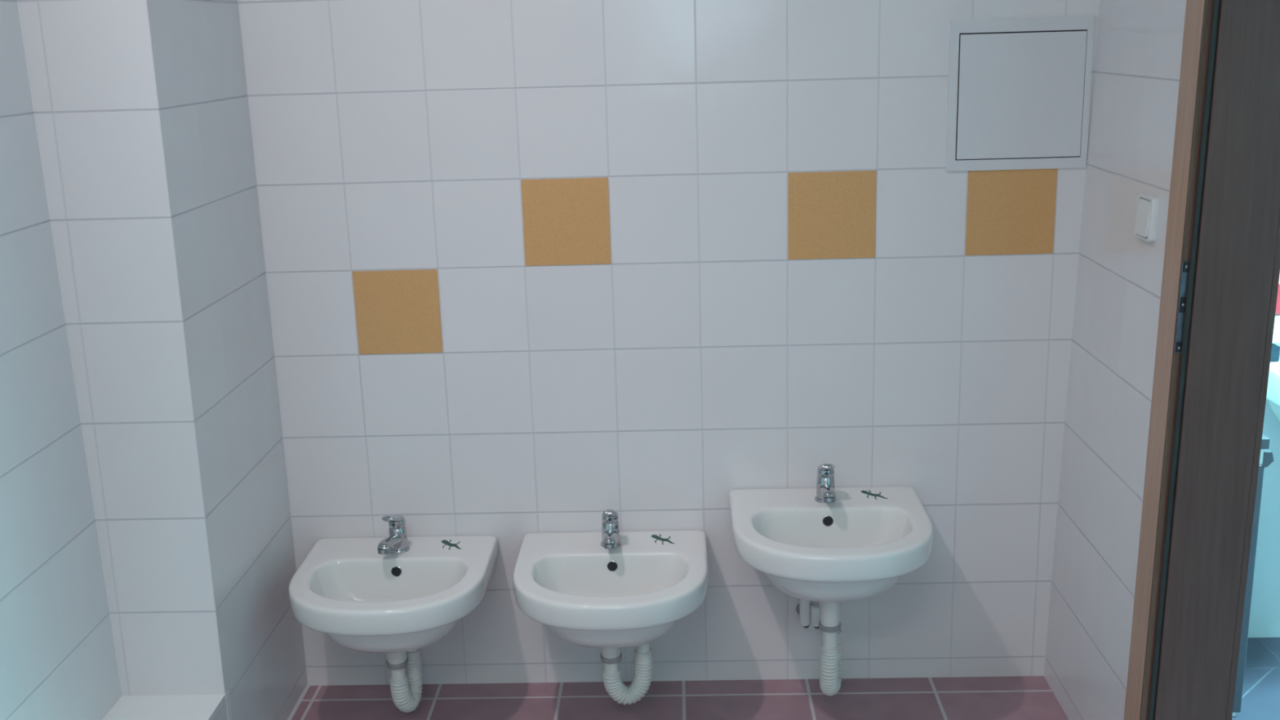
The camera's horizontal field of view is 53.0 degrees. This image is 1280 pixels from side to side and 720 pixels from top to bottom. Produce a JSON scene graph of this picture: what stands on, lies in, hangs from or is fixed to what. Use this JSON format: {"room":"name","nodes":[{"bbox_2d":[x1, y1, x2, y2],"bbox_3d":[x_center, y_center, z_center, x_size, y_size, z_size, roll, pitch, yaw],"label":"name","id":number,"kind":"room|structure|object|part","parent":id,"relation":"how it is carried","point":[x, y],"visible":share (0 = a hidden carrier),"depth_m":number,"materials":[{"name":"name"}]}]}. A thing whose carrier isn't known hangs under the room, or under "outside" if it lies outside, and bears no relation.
{"room":"public restroom","nodes":[
{"label":"public restroom","id":0,"kind":"room"},
{"bbox_2d":[0,0,121,719],"bbox_3d":[-1.487,-0.088,0.785,0.689,3.000,4.300,-1,14,2],"label":"wall","id":1,"kind":"structure","parent":0,"point":[58,660],"depth_m":2.35,"materials":[{"name":"white tile"}]},
{"bbox_2d":[16,0,307,719],"bbox_3d":[-1.014,-0.566,2.596,0.261,3.000,0.530,-1,14,2],"label":"wall pillar","id":2,"kind":"structure","parent":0,"point":[140,107],"depth_m":2.55,"materials":[{"name":"white tile"}]},
{"bbox_2d":[102,694,227,719],"bbox_3d":[-1.008,1.291,0.855,0.216,0.268,3.775,-1,14,2],"label":"wall ledge","id":3,"kind":"object","parent":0,"point":[170,707],"visible":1,"depth_m":2.60,"materials":[{"name":"white tile"}]},
{"bbox_2d":[225,689,232,719],"bbox_3d":[-0.850,0.816,2.688,0.002,0.268,0.017,-1,14,2],"label":"trim","id":4,"kind":"structure","parent":3,"relation":"attached to","point":[227,695],"depth_m":2.66,"materials":[{"name":"white plastic"}]},
{"bbox_2d":[237,0,1099,685],"bbox_3d":[-0.315,-0.666,2.902,2.920,3.000,0.151,-1,14,2],"label":"wall","id":5,"kind":"structure","parent":0,"point":[531,266],"depth_m":2.95,"materials":[{"name":"white tile"}]},
{"bbox_2d":[287,684,310,719],"bbox_3d":[-0.886,1.350,1.139,0.006,0.006,4.300,-1,14,2],"label":"trim","id":6,"kind":"structure","parent":5,"relation":"attached to","point":[308,686],"depth_m":3.13,"materials":[{"name":"grey plastic"}]},
{"bbox_2d":[288,535,497,653],"bbox_3d":[-0.565,0.559,2.930,0.440,0.170,0.420,-1,14,2],"label":"washbasin","id":7,"kind":"object","parent":5,"relation":"attached to","point":[363,599],"visible":0.99,"depth_m":2.94,"materials":[{"name":"white ceramic"}]},
{"bbox_2d":[377,515,409,554],"bbox_3d":[-0.577,0.407,2.978,0.049,0.102,0.123,2,15,12],"label":"mixer tap","id":8,"kind":"object","parent":7,"relation":"on","point":[397,541],"visible":1,"depth_m":2.99,"materials":[{"name":"silver metal"}]},
{"bbox_3d":[-0.579,0.424,2.971,0.032,0.035,0.092,2,15,12],"label":"spout","id":9,"kind":"part","parent":8,"relation":"part of","materials":[{"name":"silver metal"}]},
{"bbox_3d":[-0.570,0.377,3.008,0.040,0.024,0.040,2,15,12],"label":"lever","id":10,"kind":"part","parent":8,"relation":"part of","materials":[{"name":"silver metal"}]},
{"bbox_2d":[386,648,422,712],"bbox_3d":[-0.544,0.715,3.055,0.068,0.194,0.263,0,14,7],"label":"trap","id":11,"kind":"object","parent":7,"relation":"attached to","point":[406,680],"visible":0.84,"depth_m":2.97,"materials":[{"name":"plastic"}]},
{"bbox_2d":[386,652,406,664],"bbox_3d":[-0.558,0.671,2.944,0.064,0.040,0.064,-1,14,2],"label":"pipe fitting","id":12,"kind":"object","parent":11,"relation":"on","point":[400,658],"depth_m":2.93,"materials":[{"name":"white plastic"}]},
{"bbox_2d":[512,530,708,648],"bbox_3d":[-0.064,0.544,2.912,0.440,0.170,0.420,-1,14,2],"label":"washbasin","id":13,"kind":"object","parent":5,"relation":"attached to","point":[633,593],"visible":0.99,"depth_m":2.93,"materials":[{"name":"white ceramic"}]},
{"bbox_2d":[600,509,621,549],"bbox_3d":[-0.069,0.392,2.960,0.049,0.102,0.123,-1,14,1],"label":"mixer tap","id":14,"kind":"object","parent":13,"relation":"on","point":[610,517],"visible":1,"depth_m":2.97,"materials":[{"name":"silver metal"}]},
{"bbox_3d":[-0.069,0.409,2.953,0.032,0.035,0.092,-1,14,1],"label":"spout","id":15,"kind":"part","parent":14,"relation":"part of","materials":[{"name":"silver metal"}]},
{"bbox_3d":[-0.070,0.362,2.990,0.040,0.024,0.040,-1,14,1],"label":"lever","id":16,"kind":"part","parent":14,"relation":"part of","materials":[{"name":"silver metal"}]},
{"bbox_2d":[600,642,653,705],"bbox_3d":[-0.004,0.691,3.031,0.117,0.174,0.281,4,15,20],"label":"trap","id":17,"kind":"object","parent":13,"relation":"attached to","point":[614,685],"visible":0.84,"depth_m":2.94,"materials":[{"name":"plastic"}]},
{"bbox_2d":[600,648,621,658],"bbox_3d":[-0.067,0.654,2.926,0.064,0.040,0.064,-1,14,2],"label":"pipe fitting","id":18,"kind":"object","parent":17,"relation":"on","point":[606,653],"depth_m":2.91,"materials":[{"name":"white plastic"}]},
{"bbox_2d":[795,598,810,628],"bbox_3d":[0.396,0.596,3.097,0.032,0.094,0.067,-1,14,2],"label":"valve","id":19,"kind":"object","parent":5,"relation":"attached to","point":[802,608],"visible":0.84,"depth_m":3.07,"materials":[{"name":"metal"}]},
{"bbox_2d":[809,603,820,628],"bbox_3d":[0.422,0.613,3.100,0.032,0.062,0.067,-1,14,2],"label":"valve","id":20,"kind":"object","parent":5,"relation":"attached to","point":[814,607],"visible":0.8,"depth_m":3.07,"materials":[{"name":"metal"}]},
{"bbox_2d":[728,486,933,602],"bbox_3d":[0.427,0.435,2.871,0.440,0.170,0.420,-1,14,2],"label":"washbasin","id":21,"kind":"object","parent":5,"relation":"attached to","point":[856,546],"visible":1,"depth_m":2.85,"materials":[{"name":"white ceramic"}]},
{"bbox_2d":[814,463,835,503],"bbox_3d":[0.425,0.282,2.919,0.049,0.102,0.123,-1,14,3],"label":"mixer tap","id":22,"kind":"object","parent":21,"relation":"on","point":[825,485],"visible":1,"depth_m":2.93,"materials":[{"name":"silver metal"}]},
{"bbox_3d":[0.426,0.252,2.949,0.040,0.024,0.040,-1,14,3],"label":"lever","id":23,"kind":"part","parent":22,"relation":"part of","materials":[{"name":"silver metal"}]},
{"bbox_3d":[0.425,0.299,2.912,0.032,0.035,0.092,-1,14,3],"label":"spout","id":24,"kind":"part","parent":22,"relation":"part of","materials":[{"name":"silver metal"}]},
{"bbox_2d":[818,601,842,695],"bbox_3d":[0.439,0.628,3.006,0.068,0.271,0.261,0,14,5],"label":"trap","id":25,"kind":"object","parent":21,"relation":"attached to","point":[831,652],"visible":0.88,"depth_m":2.90,"materials":[{"name":"plastic"}]},
{"bbox_2d":[818,601,841,626],"bbox_3d":[0.428,0.560,2.889,0.064,0.072,0.064,-1,14,2],"label":"pipe fitting","id":26,"kind":"object","parent":25,"relation":"on","point":[829,612],"depth_m":2.87,"materials":[{"name":"white plastic"}]},
{"bbox_2d":[945,15,1094,171],"bbox_3d":[0.831,-0.581,2.814,0.309,0.326,0.005,-1,14,2],"label":"hatch","id":27,"kind":"object","parent":5,"relation":"attached to","point":[1019,89],"visible":1,"depth_m":2.81,"materials":[{"name":"white metal"}]},
{"bbox_2d":[291,637,1279,719],"bbox_3d":[0.865,1.336,1.243,5.300,0.120,5.000,-1,14,2],"label":"floor","id":28,"kind":"structure","parent":0,"point":[1015,697],"depth_m":3.09,"materials":[{"name":"brown tile"}]},
{"bbox_2d":[1232,434,1273,715],"bbox_3d":[1.295,0.460,3.014,0.193,0.672,0.300,-1,14,2],"label":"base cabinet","id":29,"kind":"object","parent":28,"relation":"on","point":[1266,458],"visible":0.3,"depth_m":2.86,"materials":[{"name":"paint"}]},
{"bbox_3d":[1.356,0.210,2.818,0.016,0.050,0.042,-1,14,2],"label":"post","id":30,"kind":"part","parent":29,"relation":"part of","materials":[{"name":"white plastic"}]},
{"bbox_2d":[1043,0,1186,719],"bbox_3d":[1.007,-0.141,0.705,0.224,3.000,4.300,-1,14,2],"label":"wall","id":31,"kind":"structure","parent":0,"point":[1140,42],"depth_m":2.67,"materials":[{"name":"white tile"}]},
{"bbox_2d":[1134,193,1159,242],"bbox_3d":[0.972,-0.273,2.468,0.017,0.084,0.083,0,14,1],"label":"light switch","id":32,"kind":"object","parent":31,"relation":"attached to","point":[1148,206],"visible":1,"depth_m":2.44,"materials":[{"name":"white plastic"}]},
{"bbox_2d":[1124,0,1279,719],"bbox_3d":[1.037,0.030,1.885,0.223,2.080,1.101,-1,14,2],"label":"door frame","id":33,"kind":"structure","parent":31,"relation":"in","point":[1221,271],"depth_m":2.32,"materials":[{"name":"brown wood"}]},
{"bbox_3d":[0.958,0.032,1.887,0.066,2.080,1.101,-1,14,2],"label":"casing","id":34,"kind":"part","parent":33,"relation":"part of","materials":[{"name":"brown wood"}]},
{"bbox_3d":[0.973,-0.095,2.302,0.021,0.168,0.008,-1,14,2],"label":"strike plate","id":35,"kind":"part","parent":33,"relation":"part of","materials":[{"name":"metal"}]},
{"bbox_3d":[1.128,-0.088,2.335,0.065,2.080,0.165,-1,14,2],"label":"casing","id":36,"kind":"part","parent":33,"relation":"part of","materials":[{"name":"grey wood"}]},
{"bbox_2d":[1248,274,1279,637],"bbox_3d":[2.338,-0.769,3.000,2.380,3.000,0.153,-1,14,2],"label":"wall","id":37,"kind":"structure","parent":0,"point":[1264,615],"depth_m":3.27,"materials":[{"name":"tile"}]},
{"bbox_2d":[1266,353,1279,422],"bbox_3d":[1.698,0.126,2.983,0.462,0.213,0.358,-1,14,2],"label":"washbasin","id":38,"kind":"object","parent":37,"relation":"attached to","point":[1273,397],"visible":0.38,"depth_m":2.98,"materials":[{"name":"white ceramic"}]},
{"bbox_2d":[1270,343,1279,361],"bbox_3d":[1.500,-0.020,3.070,0.035,0.038,0.055,-1,14,2],"label":"soap dish","id":39,"kind":"object","parent":38,"relation":"on","point":[1275,351],"visible":0.27,"depth_m":3.04,"materials":[{"name":"blue plastic"}]},
{"bbox_2d":[1271,275,1279,343],"bbox_3d":[1.543,-0.122,3.061,0.120,0.150,0.092,-1,14,2],"label":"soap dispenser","id":40,"kind":"object","parent":37,"relation":"attached to","point":[1276,336],"visible":0.06,"depth_m":3.03,"materials":[{"name":"white plastic"}]},
{"bbox_3d":[1.542,-0.156,3.052,0.120,0.080,0.092,-1,14,2],"label":"lid","id":41,"kind":"part","parent":40,"relation":"part of","materials":[{"name":"red plastic"}]}
]}

